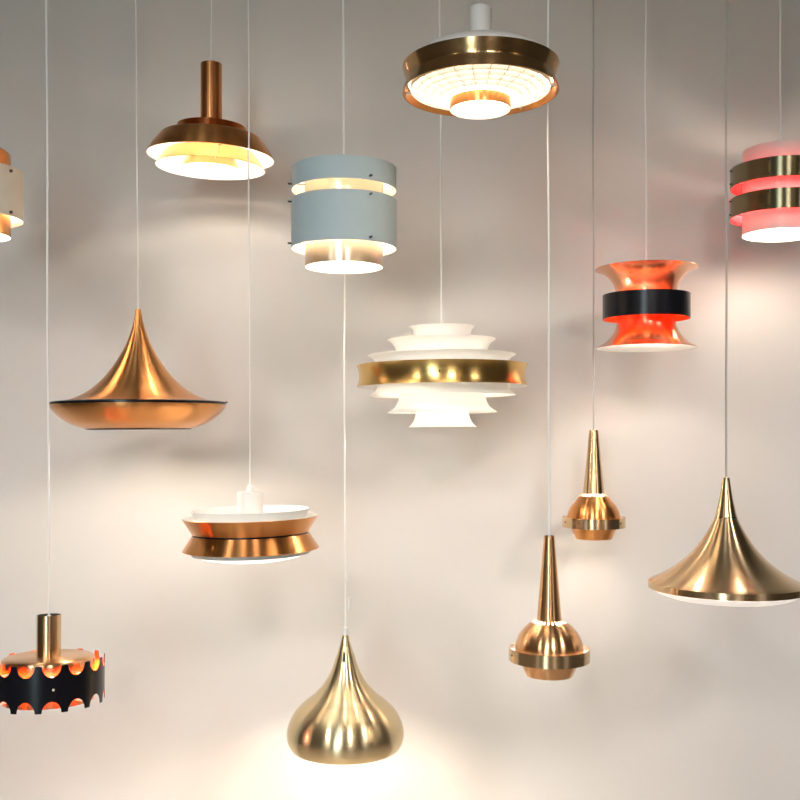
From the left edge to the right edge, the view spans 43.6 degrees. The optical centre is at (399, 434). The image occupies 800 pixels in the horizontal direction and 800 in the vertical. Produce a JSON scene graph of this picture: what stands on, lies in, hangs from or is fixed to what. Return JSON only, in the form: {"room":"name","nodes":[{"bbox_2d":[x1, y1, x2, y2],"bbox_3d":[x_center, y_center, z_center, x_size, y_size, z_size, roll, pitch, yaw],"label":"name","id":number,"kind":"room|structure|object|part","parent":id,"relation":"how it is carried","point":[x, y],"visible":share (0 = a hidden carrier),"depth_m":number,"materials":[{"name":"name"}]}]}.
{"room":"store","nodes":[
{"label":"store","id":0,"kind":"room"},
{"bbox_2d":[0,0,799,799],"bbox_3d":[0.000,-0.250,3.375,7.100,3.900,0.150,0,0,0],"label":"wall","id":1,"kind":"structure","parent":0,"point":[209,665],"depth_m":3.30,"materials":[{"name":"paint"}]},
{"bbox_3d":[0.000,-2.150,-0.300,6.800,0.100,7.200,0,0,0],"label":"ceiling","id":2,"kind":"structure","parent":0,"visible":0},
{"bbox_2d":[0,148,23,241],"bbox_3d":[-1.149,-1.319,2.702,0.248,1.563,0.252,0,0,0],"label":"pendant lamp","id":3,"kind":"object","parent":2,"relation":"hanging from","point":[11,178],"visible":1,"depth_m":2.67,"materials":[{"name":"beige metal"}]},
{"bbox_2d":[0,0,104,714],"bbox_3d":[-0.911,-0.700,2.592,0.289,2.799,0.290,0,0,0],"label":"pendant lamp","id":4,"kind":"object","parent":2,"relation":"hanging from","point":[49,676],"visible":1,"depth_m":2.52,"materials":[{"name":"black metal"}]},
{"bbox_3d":[-0.918,-0.810,2.600,0.016,2.580,0.007,0,0,0],"label":"cord","id":5,"kind":"part","parent":4,"relation":"part of","materials":[{"name":"white plastic"}]},
{"bbox_3d":[-0.911,0.590,2.594,0.232,0.037,0.232,-1,-3,0],"label":"plate","id":6,"kind":"part","parent":4,"relation":"part of","materials":[{"name":"gold metal"}]},
{"bbox_3d":[-0.912,0.522,2.598,0.061,0.110,0.061,-1,-3,0],"label":"stem","id":7,"kind":"part","parent":4,"relation":"part of","materials":[{"name":"gold metal"}]},
{"bbox_2d":[49,0,227,429],"bbox_3d":[-0.731,-1.057,2.800,0.498,2.086,0.481,0,0,0],"label":"pendant lamp","id":8,"kind":"object","parent":2,"relation":"hanging from","point":[138,392],"visible":1,"depth_m":2.67,"materials":[{"name":"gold metal"}]},
{"bbox_3d":[-0.731,-0.051,2.800,0.478,0.067,0.478,0,0,0],"label":"dish","id":9,"kind":"part","parent":8,"relation":"part of","materials":[{"name":"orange metal"}]},
{"bbox_3d":[-0.741,-1.223,2.800,0.019,1.754,0.005,0,0,0],"label":"cord","id":10,"kind":"part","parent":8,"relation":"part of","materials":[{"name":"white plastic"}]},
{"bbox_2d":[146,0,273,179],"bbox_3d":[-0.558,-1.439,2.951,0.371,1.321,0.371,0,0,0],"label":"pendant lamp","id":11,"kind":"object","parent":2,"relation":"hanging from","point":[206,146],"visible":0.99,"depth_m":2.89,"materials":[{"name":"orange metal"}]},
{"bbox_3d":[-0.557,-0.996,2.950,0.063,0.198,0.063,0,0,0],"label":"stem","id":12,"kind":"part","parent":11,"relation":"part of","materials":[{"name":"orange metal"}]},
{"bbox_3d":[-0.555,-0.896,2.948,0.200,0.026,0.200,2,2,0],"label":"dish","id":13,"kind":"part","parent":11,"relation":"part of","materials":[{"name":"orange metal"}]},
{"bbox_3d":[-0.557,-1.597,2.950,0.006,1.007,0.005,0,0,0],"label":"cord","id":14,"kind":"part","parent":11,"relation":"part of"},
{"bbox_2d":[181,0,318,563],"bbox_3d":[-0.395,-0.883,2.650,0.361,2.433,0.360,0,0,0],"label":"pendant lamp","id":15,"kind":"object","parent":2,"relation":"hanging from","point":[251,531],"visible":1,"depth_m":2.52,"materials":[{"name":"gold metal"}]},
{"bbox_3d":[-0.402,-0.973,2.650,0.012,2.255,0.005,0,0,0],"label":"cord","id":16,"kind":"part","parent":15,"relation":"part of","materials":[{"name":"white plastic"}]},
{"bbox_3d":[-0.396,0.216,2.650,0.311,0.039,0.311,-1,0,0],"label":"dish","id":17,"kind":"part","parent":15,"relation":"part of","materials":[{"name":"white metal"}]},
{"bbox_3d":[-0.397,0.186,2.650,0.068,0.073,0.068,-1,0,0],"label":"stem","id":18,"kind":"part","parent":15,"relation":"part of","materials":[{"name":"white plastic"}]},
{"bbox_2d":[201,556,298,563],"bbox_3d":[-0.394,0.313,2.650,0.294,0.038,0.294,-1,0,0],"label":"diffuser","id":19,"kind":"object","parent":15,"relation":"attached to","point":[263,559],"depth_m":2.52,"materials":[{"name":"white plastic"}]},
{"bbox_3d":[-0.395,0.288,2.650,0.310,0.052,0.310,-1,0,0],"label":"lamp shade","id":20,"kind":"part","parent":15,"relation":"part of","materials":[{"name":"metal"}]},
{"bbox_2d":[288,0,396,273],"bbox_3d":[-0.148,-1.268,2.600,0.279,1.664,0.273,0,0,0],"label":"pendant lamp","id":21,"kind":"object","parent":2,"relation":"hanging from","point":[344,208],"visible":1,"depth_m":2.50,"materials":[{"name":"metal"}]},
{"bbox_3d":[-0.148,-1.405,2.600,0.010,1.389,0.007,0,0,0],"label":"cord","id":22,"kind":"part","parent":21,"relation":"part of","materials":[{"name":"white plastic"}]},
{"bbox_2d":[287,28,403,764],"bbox_3d":[-0.156,-0.605,2.850,0.334,2.989,0.334,0,0,0],"label":"pendant lamp","id":23,"kind":"object","parent":2,"relation":"hanging from","point":[345,722],"visible":1,"depth_m":2.75,"materials":[{"name":"gold metal"}]},
{"bbox_2d":[342,652,345,661],"bbox_3d":[-0.156,0.680,2.850,0.057,0.185,0.057,0,0,0],"label":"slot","id":24,"kind":"object","parent":23,"relation":"attached to","point":[343,653],"depth_m":2.83,"materials":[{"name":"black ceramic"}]},
{"bbox_3d":[-0.160,-0.763,2.850,0.014,2.674,0.006,0,0,0],"label":"cord","id":25,"kind":"part","parent":23,"relation":"part of","materials":[{"name":"white plastic"}]},
{"bbox_3d":[-0.156,0.730,2.850,0.334,0.319,0.334,0,0,0],"label":"lamp shade","id":26,"kind":"part","parent":23,"relation":"part of","materials":[{"name":"gold metal"}]},
{"bbox_2d":[357,0,527,427],"bbox_3d":[0.117,-1.061,2.800,0.491,2.079,0.490,0,0,0],"label":"pendant lamp","id":27,"kind":"object","parent":2,"relation":"hanging from","point":[441,373],"visible":1,"depth_m":2.67,"materials":[{"name":"white metal"}]},
{"bbox_3d":[0.112,-1.203,2.800,0.014,1.793,0.007,0,0,0],"label":"cord","id":28,"kind":"part","parent":27,"relation":"part of","materials":[{"name":"white plastic"}]},
{"bbox_2d":[402,0,559,119],"bbox_3d":[0.185,-1.424,2.300,0.360,1.352,0.360,0,0,-21],"label":"pendant lamp","id":29,"kind":"object","parent":2,"relation":"hanging from","point":[481,72],"visible":1,"depth_m":2.21,"materials":[{"name":"gold metal"}]},
{"bbox_2d":[453,89,506,112],"bbox_3d":[0.185,-0.766,2.300,0.137,0.014,0.137,0,0,0],"label":"diffuser","id":30,"kind":"object","parent":29,"relation":"attached to","point":[473,100],"depth_m":2.27,"materials":[{"name":"white"}]},
{"bbox_3d":[0.185,-0.934,2.300,0.052,0.097,0.052,0,0,0],"label":"stem","id":31,"kind":"part","parent":29,"relation":"part of","materials":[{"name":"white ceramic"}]},
{"bbox_2d":[414,74,547,97],"bbox_3d":[0.185,-0.819,2.300,0.316,0.005,0.316,0,0,0],"label":"diffuser","id":32,"kind":"object","parent":29,"relation":"attached to","point":[545,81],"depth_m":2.34,"materials":[{"name":"white"}]},
{"bbox_2d":[509,0,589,680],"bbox_3d":[0.361,-0.760,2.420,0.200,2.681,0.200,0,0,0],"label":"pendant lamp","id":33,"kind":"object","parent":2,"relation":"hanging from","point":[548,647],"visible":1,"depth_m":2.39,"materials":[{"name":"gold metal"}]},
{"bbox_3d":[0.358,-0.926,2.420,0.010,2.348,0.006,0,0,0],"label":"cord","id":34,"kind":"part","parent":33,"relation":"part of","materials":[{"name":"white plastic"}]},
{"bbox_2d":[562,0,625,539],"bbox_3d":[0.601,-0.889,3.103,0.193,2.421,0.193,0,0,-31],"label":"pendant lamp","id":35,"kind":"object","parent":2,"relation":"hanging from","point":[592,516],"visible":1,"depth_m":3.07,"materials":[{"name":"gold metal"}]},
{"bbox_3d":[0.599,-1.056,3.103,0.009,2.088,0.006,0,0,0],"label":"cord","id":36,"kind":"part","parent":35,"relation":"part of","materials":[{"name":"white plastic"}]},
{"bbox_2d":[595,0,698,351],"bbox_3d":[0.714,-1.176,2.900,0.293,1.848,0.293,0,0,-21],"label":"pendant lamp","id":37,"kind":"object","parent":2,"relation":"hanging from","point":[646,305],"visible":1,"depth_m":2.82,"materials":[{"name":"orange metal"}]},
{"bbox_3d":[0.712,-1.300,2.900,0.009,1.599,0.006,0,0,0],"label":"cord","id":38,"kind":"part","parent":37,"relation":"part of","materials":[{"name":"white plastic"}]},
{"bbox_2d":[648,0,799,606],"bbox_3d":[0.814,-0.843,2.500,0.388,2.514,0.388,0,0,0],"label":"pendant lamp","id":39,"kind":"object","parent":2,"relation":"hanging from","point":[725,568],"visible":1,"depth_m":2.42,"materials":[{"name":"gold metal"}]},
{"bbox_3d":[0.816,-0.995,2.500,0.008,2.210,0.007,0,0,0],"label":"cord","id":40,"kind":"part","parent":39,"relation":"part of","materials":[{"name":"grey plastic"}]},
{"bbox_2d":[657,591,797,606],"bbox_3d":[0.814,0.396,2.500,0.352,0.036,0.352,0,0,0],"label":"diffuser","id":41,"kind":"object","parent":39,"relation":"attached to","point":[717,598],"depth_m":2.33,"materials":[{"name":"white"}]},
{"bbox_2d":[729,0,799,241],"bbox_3d":[1.137,-1.349,3.000,0.297,1.502,0.288,0,0,0],"label":"pendant lamp","id":42,"kind":"object","parent":2,"relation":"hanging from","point":[766,186],"visible":1,"depth_m":2.91,"materials":[{"name":"pink metal"}]},
{"bbox_3d":[1.139,-1.480,3.000,0.014,1.240,0.007,0,0,0],"label":"cord","id":43,"kind":"part","parent":42,"relation":"part of","materials":[{"name":"white plastic"}]}
]}

